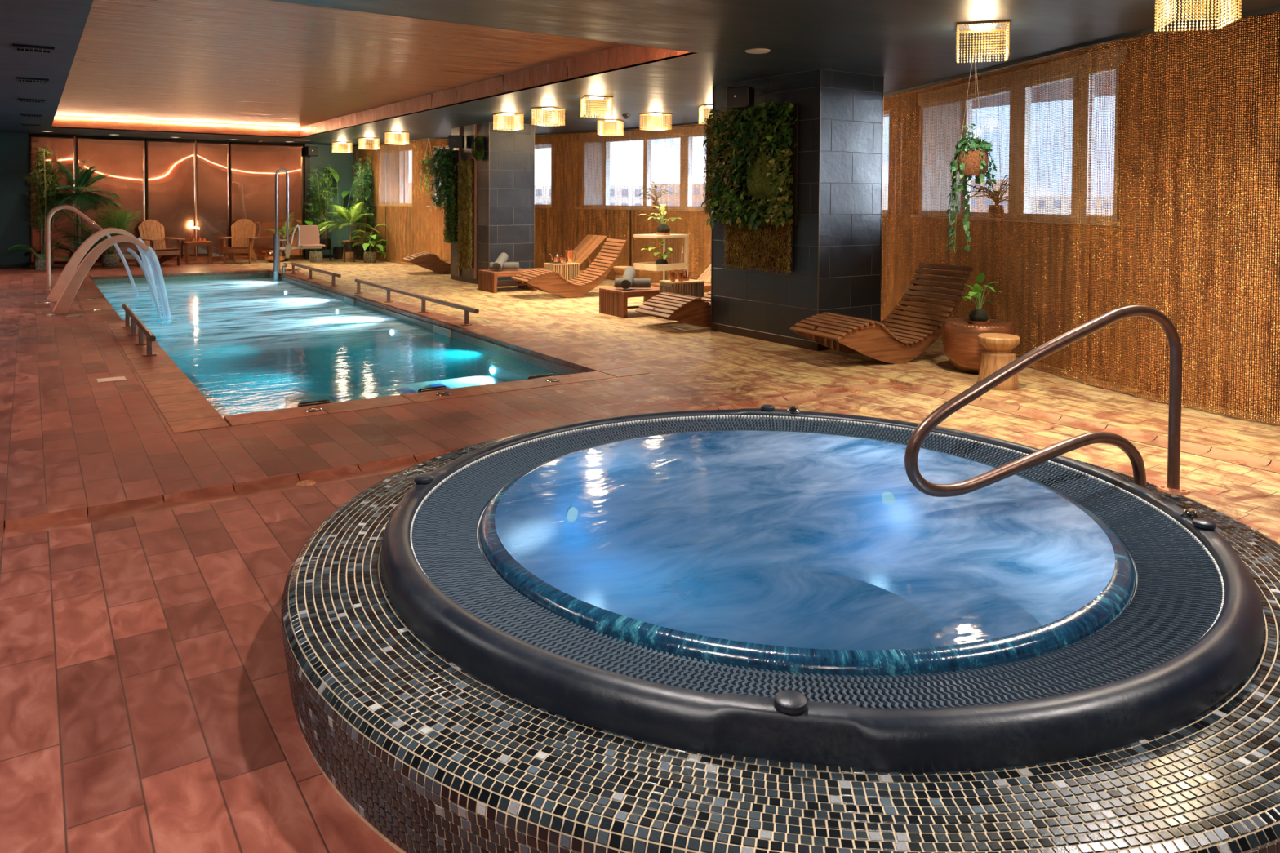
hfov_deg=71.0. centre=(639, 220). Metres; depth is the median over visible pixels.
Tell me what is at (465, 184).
moss
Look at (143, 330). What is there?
rail
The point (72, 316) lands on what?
floor hatch
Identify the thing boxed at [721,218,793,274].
moss
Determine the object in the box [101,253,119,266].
pot
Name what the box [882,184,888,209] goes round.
building
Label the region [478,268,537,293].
slatted bench
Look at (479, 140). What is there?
clump
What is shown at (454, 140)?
wall speaker
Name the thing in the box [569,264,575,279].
grille
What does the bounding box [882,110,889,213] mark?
window
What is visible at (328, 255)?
baseboard
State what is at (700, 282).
grille
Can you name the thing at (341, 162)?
wall
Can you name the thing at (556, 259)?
copper mug
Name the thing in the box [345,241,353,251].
pot
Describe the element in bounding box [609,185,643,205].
building
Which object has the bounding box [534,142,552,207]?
window
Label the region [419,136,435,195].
ivy
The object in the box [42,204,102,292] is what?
pipe
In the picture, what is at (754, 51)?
ceiling speaker
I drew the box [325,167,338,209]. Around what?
potted leafy plant
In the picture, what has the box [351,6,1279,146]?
trim
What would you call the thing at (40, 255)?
pot
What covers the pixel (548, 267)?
grille
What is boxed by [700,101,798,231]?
garden
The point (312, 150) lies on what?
speaker grille
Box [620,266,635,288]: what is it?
rolled towel
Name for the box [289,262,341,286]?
rail
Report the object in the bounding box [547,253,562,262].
kettle
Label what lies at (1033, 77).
trim
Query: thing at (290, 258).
trim
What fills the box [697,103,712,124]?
ceiling lamp
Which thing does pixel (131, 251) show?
water stream
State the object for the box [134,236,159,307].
water stream
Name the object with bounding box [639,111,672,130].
ceiling lamp
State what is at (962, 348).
table
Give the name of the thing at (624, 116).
smoke detector
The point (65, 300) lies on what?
arch
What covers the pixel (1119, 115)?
curtain
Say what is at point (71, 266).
arch
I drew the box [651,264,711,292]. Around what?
recliner
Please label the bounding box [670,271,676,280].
copper mug
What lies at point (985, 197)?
building
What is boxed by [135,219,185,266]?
chair
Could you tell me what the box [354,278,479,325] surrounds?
rail
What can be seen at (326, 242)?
pot
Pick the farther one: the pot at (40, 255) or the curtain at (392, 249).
the curtain at (392, 249)
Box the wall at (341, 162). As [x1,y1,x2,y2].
[310,144,361,255]
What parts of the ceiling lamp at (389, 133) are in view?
frame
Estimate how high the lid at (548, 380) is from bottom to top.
0.007 m
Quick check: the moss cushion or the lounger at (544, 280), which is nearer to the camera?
the moss cushion
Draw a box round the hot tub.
[280,404,1279,852]
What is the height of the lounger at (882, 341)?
0.869 m
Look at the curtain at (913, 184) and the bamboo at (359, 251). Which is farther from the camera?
the bamboo at (359, 251)
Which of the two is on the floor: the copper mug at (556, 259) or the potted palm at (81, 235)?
the potted palm at (81, 235)
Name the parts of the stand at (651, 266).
box shelf, shelf, post, post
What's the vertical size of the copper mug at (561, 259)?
0.095 m
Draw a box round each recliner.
[525,234,606,277]
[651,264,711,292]
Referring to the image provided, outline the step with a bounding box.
[0,382,1279,538]
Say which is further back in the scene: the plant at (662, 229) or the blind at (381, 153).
the blind at (381, 153)
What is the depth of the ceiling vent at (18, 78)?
10.04 m
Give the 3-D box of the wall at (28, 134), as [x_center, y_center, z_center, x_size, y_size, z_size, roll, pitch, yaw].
[-12.314,-0.584,19.462,9.560,3.100,0.150,-1,2,-34]
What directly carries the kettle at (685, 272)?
on the side table at (692, 287)
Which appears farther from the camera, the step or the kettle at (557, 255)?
the kettle at (557, 255)
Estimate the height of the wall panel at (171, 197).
2.730 m
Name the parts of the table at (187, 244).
leg, leg, leg, leg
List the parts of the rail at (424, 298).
post, post, post, post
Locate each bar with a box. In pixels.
[457,126,460,275]
[473,124,476,279]
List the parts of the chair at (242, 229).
leg, armrest, leg, leg, armrest, leg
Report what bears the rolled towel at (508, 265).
on the slatted bench at (487, 278)
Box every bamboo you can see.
[22,145,69,268]
[302,164,341,248]
[346,153,375,256]
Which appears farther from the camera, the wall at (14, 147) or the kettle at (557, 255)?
the wall at (14, 147)
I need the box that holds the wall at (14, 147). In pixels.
[0,132,30,264]
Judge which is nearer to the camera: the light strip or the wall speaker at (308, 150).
the light strip
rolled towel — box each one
[489,262,519,269]
[493,252,508,270]
[614,278,650,288]
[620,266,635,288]
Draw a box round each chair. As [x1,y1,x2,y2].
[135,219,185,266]
[218,218,257,264]
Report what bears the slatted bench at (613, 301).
on the floor
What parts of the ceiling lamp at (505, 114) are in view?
frame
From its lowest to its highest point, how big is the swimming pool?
1.418 m
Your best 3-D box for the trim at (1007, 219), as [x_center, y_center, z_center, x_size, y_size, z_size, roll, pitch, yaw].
[-0.411,-0.190,15.363,2.642,0.030,18.100,-1,2,-34]
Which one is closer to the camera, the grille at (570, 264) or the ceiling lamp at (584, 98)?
the ceiling lamp at (584, 98)
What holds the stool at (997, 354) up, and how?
on the floor
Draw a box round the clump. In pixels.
[471,135,484,160]
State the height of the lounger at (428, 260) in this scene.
0.869 m
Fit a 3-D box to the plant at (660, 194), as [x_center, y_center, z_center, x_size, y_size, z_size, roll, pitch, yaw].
[0.320,-0.469,16.235,0.710,0.497,0.462,1,1,15]
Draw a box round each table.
[183,241,213,264]
[543,262,579,279]
[658,279,704,297]
[942,317,1013,373]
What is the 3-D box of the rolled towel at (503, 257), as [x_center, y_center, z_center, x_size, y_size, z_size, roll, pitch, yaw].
[-2.269,0.659,14.613,0.148,0.264,0.466,1,1,7]
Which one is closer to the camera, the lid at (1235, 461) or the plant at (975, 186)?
the lid at (1235, 461)
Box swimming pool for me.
[76,268,649,433]
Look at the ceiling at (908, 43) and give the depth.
7.36 m
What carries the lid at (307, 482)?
on the step
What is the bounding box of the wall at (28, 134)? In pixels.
[28,133,297,264]
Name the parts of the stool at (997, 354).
seat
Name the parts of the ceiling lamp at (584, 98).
frame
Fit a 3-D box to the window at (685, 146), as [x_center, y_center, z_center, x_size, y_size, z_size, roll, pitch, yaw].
[0.354,-0.881,16.253,0.243,1.320,4.140,-1,2,-43]
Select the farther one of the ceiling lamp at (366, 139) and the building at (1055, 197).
the building at (1055, 197)
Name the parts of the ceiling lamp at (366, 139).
frame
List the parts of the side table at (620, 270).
seat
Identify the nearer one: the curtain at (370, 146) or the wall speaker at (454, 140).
the wall speaker at (454, 140)
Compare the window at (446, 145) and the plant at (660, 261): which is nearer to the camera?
the plant at (660, 261)
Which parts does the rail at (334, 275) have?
post, post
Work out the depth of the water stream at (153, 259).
12.07 m
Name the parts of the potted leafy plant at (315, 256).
pot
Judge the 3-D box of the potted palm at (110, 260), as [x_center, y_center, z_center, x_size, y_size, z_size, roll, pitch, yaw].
[-11.408,0.228,19.041,1.624,1.508,1.303,0,1,0]
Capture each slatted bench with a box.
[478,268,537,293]
[599,285,659,318]
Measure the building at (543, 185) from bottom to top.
14.654 m
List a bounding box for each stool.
[342,240,356,259]
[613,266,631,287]
[977,333,1020,390]
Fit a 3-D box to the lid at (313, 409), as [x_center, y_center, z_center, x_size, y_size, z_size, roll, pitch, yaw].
[-2.298,1.329,6.326,0.118,0.007,0.118,-1,2,-34]
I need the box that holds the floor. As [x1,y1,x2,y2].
[0,257,1279,852]
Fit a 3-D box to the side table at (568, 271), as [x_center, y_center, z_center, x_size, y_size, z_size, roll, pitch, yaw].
[-1.280,0.918,14.633,0.480,0.460,0.340,-1,2,-34]
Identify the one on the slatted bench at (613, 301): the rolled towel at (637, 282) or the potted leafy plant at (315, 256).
the rolled towel at (637, 282)
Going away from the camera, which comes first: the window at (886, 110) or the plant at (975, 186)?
the plant at (975, 186)
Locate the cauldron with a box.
[262,249,285,262]
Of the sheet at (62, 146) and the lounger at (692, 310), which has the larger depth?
the sheet at (62, 146)
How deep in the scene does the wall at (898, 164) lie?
7.18 m
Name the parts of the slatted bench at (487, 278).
leg, panel, leg, rail, panel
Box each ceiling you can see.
[0,0,1279,148]
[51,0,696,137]
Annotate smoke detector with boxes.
[622,114,630,119]
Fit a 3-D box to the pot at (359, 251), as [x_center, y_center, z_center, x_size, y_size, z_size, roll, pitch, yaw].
[-6.777,0.717,21.727,0.280,0.260,0.278,-1,2,-34]
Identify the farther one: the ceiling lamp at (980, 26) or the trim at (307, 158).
the trim at (307, 158)
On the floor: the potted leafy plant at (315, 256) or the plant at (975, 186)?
the potted leafy plant at (315, 256)
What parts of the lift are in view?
armrest, arm, seat, seat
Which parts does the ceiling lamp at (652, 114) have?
frame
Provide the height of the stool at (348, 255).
0.458 m
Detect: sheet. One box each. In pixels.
[29,134,75,264]
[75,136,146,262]
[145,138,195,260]
[195,140,229,259]
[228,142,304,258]
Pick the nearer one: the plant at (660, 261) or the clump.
the plant at (660, 261)
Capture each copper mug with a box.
[554,257,559,262]
[559,257,564,262]
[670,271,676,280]
[678,272,684,281]
[683,271,688,280]
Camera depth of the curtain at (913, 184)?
8.47 m
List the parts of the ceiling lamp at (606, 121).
frame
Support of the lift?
on the swimming pool
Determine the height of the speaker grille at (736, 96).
0.200 m
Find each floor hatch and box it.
[63,315,83,317]
[96,376,126,382]
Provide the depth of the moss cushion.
9.45 m
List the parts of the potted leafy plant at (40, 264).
pot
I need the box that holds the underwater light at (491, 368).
[489,366,493,373]
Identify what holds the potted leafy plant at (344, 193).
on the floor
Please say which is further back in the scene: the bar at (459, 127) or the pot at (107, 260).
the pot at (107, 260)
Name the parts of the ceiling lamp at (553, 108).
frame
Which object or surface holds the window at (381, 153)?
in the wall at (898, 164)
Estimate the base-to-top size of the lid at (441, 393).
0.007 m
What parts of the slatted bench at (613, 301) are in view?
leg, panel, leg, rail, panel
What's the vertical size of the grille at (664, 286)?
0.437 m
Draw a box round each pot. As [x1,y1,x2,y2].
[34,253,53,268]
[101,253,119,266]
[320,238,331,248]
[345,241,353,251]
[353,244,365,256]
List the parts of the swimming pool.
skimmer frame, skimmer frame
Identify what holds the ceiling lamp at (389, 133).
hanging from the ceiling at (908, 43)
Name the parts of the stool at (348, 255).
seat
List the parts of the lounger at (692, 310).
panel, panel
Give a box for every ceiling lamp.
[331,141,352,152]
[357,137,380,149]
[384,130,409,145]
[493,111,524,130]
[530,106,565,126]
[580,95,613,117]
[596,119,623,135]
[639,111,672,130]
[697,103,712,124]
[955,19,1009,62]
[1154,0,1242,31]
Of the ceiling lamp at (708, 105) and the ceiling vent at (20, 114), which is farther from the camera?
the ceiling vent at (20, 114)
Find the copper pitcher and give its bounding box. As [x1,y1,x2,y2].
[564,247,575,262]
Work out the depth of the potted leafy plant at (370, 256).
20.81 m
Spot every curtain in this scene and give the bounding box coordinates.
[352,143,385,261]
[386,138,444,265]
[443,129,630,279]
[631,124,711,283]
[880,44,1093,383]
[1084,12,1279,424]
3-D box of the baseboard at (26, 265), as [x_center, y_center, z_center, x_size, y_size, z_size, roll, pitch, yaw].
[-14.478,0.959,17.741,4.020,0.070,0.030,-1,2,-34]
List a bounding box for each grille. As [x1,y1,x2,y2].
[308,146,318,155]
[544,264,553,271]
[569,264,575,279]
[660,282,672,293]
[690,282,702,297]
[726,86,746,106]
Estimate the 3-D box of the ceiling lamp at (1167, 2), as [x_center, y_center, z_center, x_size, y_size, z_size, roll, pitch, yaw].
[3.338,-1.294,5.385,0.368,0.246,0.368,1,1,14]
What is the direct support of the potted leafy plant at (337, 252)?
on the floor
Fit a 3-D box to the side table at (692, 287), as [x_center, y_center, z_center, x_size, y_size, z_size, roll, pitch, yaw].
[0.537,1.001,11.573,0.480,0.460,0.340,0,2,-31]
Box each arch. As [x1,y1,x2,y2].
[37,227,137,302]
[42,235,149,315]
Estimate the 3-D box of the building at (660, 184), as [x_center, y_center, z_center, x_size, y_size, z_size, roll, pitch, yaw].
[3.845,4.181,81.003,5.800,14.871,6.050,0,1,3]
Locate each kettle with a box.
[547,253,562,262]
[672,268,692,280]
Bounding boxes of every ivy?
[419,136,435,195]
[946,45,997,252]
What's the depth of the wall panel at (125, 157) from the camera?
19.75 m
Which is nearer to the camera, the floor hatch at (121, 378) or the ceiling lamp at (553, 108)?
the floor hatch at (121, 378)
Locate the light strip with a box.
[54,116,299,128]
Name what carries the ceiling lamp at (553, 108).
hanging from the ceiling at (908, 43)
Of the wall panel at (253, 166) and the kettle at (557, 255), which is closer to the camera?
the kettle at (557, 255)
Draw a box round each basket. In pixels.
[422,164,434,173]
[957,150,988,176]
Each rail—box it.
[121,303,156,356]
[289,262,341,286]
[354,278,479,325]
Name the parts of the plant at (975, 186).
pot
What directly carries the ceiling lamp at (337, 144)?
hanging from the ceiling at (908, 43)
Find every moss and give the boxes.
[455,158,474,271]
[702,116,720,214]
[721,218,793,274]
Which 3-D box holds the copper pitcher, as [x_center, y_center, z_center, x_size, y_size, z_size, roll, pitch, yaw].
[-1.151,0.562,14.696,0.162,0.250,0.136,-1,2,-34]
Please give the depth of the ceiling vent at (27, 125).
16.45 m
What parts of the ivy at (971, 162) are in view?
cord, cord, cord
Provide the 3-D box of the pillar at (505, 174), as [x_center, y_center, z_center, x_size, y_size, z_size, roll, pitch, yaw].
[-2.692,-0.305,16.263,0.870,2.810,1.690,-1,2,-34]
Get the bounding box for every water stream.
[106,234,138,297]
[126,247,163,324]
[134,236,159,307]
[142,245,171,324]
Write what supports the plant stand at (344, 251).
on the floor
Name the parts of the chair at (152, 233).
leg, armrest, leg, leg, armrest, leg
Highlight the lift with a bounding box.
[272,168,325,283]
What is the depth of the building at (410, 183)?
75.58 m
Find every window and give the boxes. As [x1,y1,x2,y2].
[377,148,412,204]
[433,145,448,202]
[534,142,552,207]
[582,133,706,208]
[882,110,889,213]
[919,63,1119,222]
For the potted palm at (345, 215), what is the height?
1.156 m
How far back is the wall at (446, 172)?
16.37 m
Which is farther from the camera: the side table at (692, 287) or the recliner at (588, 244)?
the recliner at (588, 244)
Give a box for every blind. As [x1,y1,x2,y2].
[378,151,398,202]
[584,142,603,204]
[922,101,962,211]
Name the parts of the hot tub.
knob, knob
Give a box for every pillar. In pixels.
[450,121,534,284]
[711,68,884,351]
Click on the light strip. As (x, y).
(55, 117)
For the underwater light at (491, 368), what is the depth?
9.56 m
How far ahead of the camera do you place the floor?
4.50 m
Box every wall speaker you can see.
[304,146,318,155]
[448,134,464,147]
[726,85,754,109]
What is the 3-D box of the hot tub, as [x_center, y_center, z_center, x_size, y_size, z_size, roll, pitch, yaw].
[0.560,1.485,3.424,3.582,0.916,3.582,1,1,12]
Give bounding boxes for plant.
[6,235,84,270]
[304,221,324,262]
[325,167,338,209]
[333,215,345,259]
[342,177,359,209]
[347,223,386,262]
[638,181,667,208]
[638,204,680,235]
[641,238,673,264]
[960,177,1011,217]
[961,272,1000,324]
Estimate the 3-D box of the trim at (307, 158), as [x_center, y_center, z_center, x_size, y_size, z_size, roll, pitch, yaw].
[-8.221,-0.475,22.053,0.120,2.810,0.480,-1,2,-34]
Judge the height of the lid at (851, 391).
0.007 m
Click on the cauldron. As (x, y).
(268, 255)
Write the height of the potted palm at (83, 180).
2.247 m
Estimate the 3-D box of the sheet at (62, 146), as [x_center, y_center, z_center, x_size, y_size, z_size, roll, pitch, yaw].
[-12.462,-0.450,19.060,0.802,2.730,0.012,-1,2,-34]
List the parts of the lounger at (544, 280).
panel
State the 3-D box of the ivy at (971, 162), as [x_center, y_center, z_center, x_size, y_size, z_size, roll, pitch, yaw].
[2.806,-0.599,7.600,0.384,1.747,0.390,-1,2,-34]
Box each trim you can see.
[30,136,303,266]
[302,143,310,259]
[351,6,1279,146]
[372,204,1119,226]
[376,45,1125,151]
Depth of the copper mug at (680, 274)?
11.45 m
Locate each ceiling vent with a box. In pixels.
[13,43,54,53]
[16,76,48,83]
[17,97,44,102]
[19,113,42,117]
[21,124,40,126]
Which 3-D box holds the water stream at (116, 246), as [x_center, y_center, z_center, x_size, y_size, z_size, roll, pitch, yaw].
[-8.492,0.727,14.689,0.534,1.168,0.620,-1,2,-34]
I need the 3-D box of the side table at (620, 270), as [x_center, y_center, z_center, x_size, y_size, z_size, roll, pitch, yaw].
[-0.275,0.948,14.544,0.326,0.416,0.326,-1,2,-34]
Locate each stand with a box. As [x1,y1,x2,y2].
[342,244,355,262]
[633,233,688,279]
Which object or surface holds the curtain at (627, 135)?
hanging from the trim at (1275, 10)
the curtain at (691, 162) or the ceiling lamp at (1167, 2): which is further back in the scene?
the curtain at (691, 162)
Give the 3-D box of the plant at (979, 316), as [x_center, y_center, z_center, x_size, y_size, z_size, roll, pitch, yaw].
[2.935,0.669,7.874,0.420,0.454,0.370,-1,2,-34]
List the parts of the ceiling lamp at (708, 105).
frame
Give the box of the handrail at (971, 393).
[904,305,1191,497]
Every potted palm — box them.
[36,160,122,267]
[43,224,111,265]
[52,196,142,266]
[263,212,297,261]
[319,201,380,251]
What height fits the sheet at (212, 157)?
2.730 m
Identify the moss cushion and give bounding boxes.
[746,150,777,199]
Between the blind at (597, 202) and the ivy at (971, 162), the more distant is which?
the blind at (597, 202)
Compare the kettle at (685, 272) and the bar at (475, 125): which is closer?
the kettle at (685, 272)
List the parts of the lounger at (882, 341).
panel, panel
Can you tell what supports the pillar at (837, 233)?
on the floor
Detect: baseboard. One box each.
[0,263,30,268]
[322,254,362,257]
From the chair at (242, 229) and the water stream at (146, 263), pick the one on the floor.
the chair at (242, 229)
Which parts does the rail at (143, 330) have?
post, post, plate, post, post, plate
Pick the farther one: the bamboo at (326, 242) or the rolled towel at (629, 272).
the bamboo at (326, 242)
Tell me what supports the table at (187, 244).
on the floor
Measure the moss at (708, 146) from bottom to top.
1.118 m
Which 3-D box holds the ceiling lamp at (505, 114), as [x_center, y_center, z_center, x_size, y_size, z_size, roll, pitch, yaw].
[-2.023,-1.525,13.805,0.368,0.246,0.368,-1,2,-34]
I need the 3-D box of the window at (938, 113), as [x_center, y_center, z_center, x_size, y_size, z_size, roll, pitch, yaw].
[3.695,-0.692,9.099,0.115,1.320,3.418,0,1,-10]
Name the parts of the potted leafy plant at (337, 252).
pot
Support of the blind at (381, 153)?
attached to the window at (381, 153)
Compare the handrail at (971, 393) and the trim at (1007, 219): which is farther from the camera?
the trim at (1007, 219)
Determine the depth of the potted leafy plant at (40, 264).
18.21 m
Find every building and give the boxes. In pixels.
[409,182,412,203]
[534,185,551,204]
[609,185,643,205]
[650,183,706,206]
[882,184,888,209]
[970,180,1008,213]
[1031,195,1113,215]
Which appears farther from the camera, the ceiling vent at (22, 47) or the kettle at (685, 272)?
the kettle at (685, 272)
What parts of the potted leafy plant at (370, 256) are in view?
pot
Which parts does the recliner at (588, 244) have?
backrest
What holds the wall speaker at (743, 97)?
attached to the pillar at (837, 233)
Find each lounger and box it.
[403,251,450,273]
[511,238,626,297]
[635,289,711,327]
[789,262,973,364]
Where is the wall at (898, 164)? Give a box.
[361,15,1279,417]
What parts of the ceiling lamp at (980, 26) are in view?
frame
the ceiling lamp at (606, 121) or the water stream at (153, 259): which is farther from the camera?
the ceiling lamp at (606, 121)
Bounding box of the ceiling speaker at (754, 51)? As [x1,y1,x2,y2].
[745,48,770,53]
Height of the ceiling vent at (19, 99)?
0.022 m
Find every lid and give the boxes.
[296,480,315,486]
[305,407,322,412]
[435,391,451,395]
[545,378,559,382]
[849,390,862,393]
[1227,459,1247,465]
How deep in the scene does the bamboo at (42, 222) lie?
18.51 m
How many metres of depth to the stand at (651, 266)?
14.17 m
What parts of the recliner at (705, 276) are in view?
backrest, rail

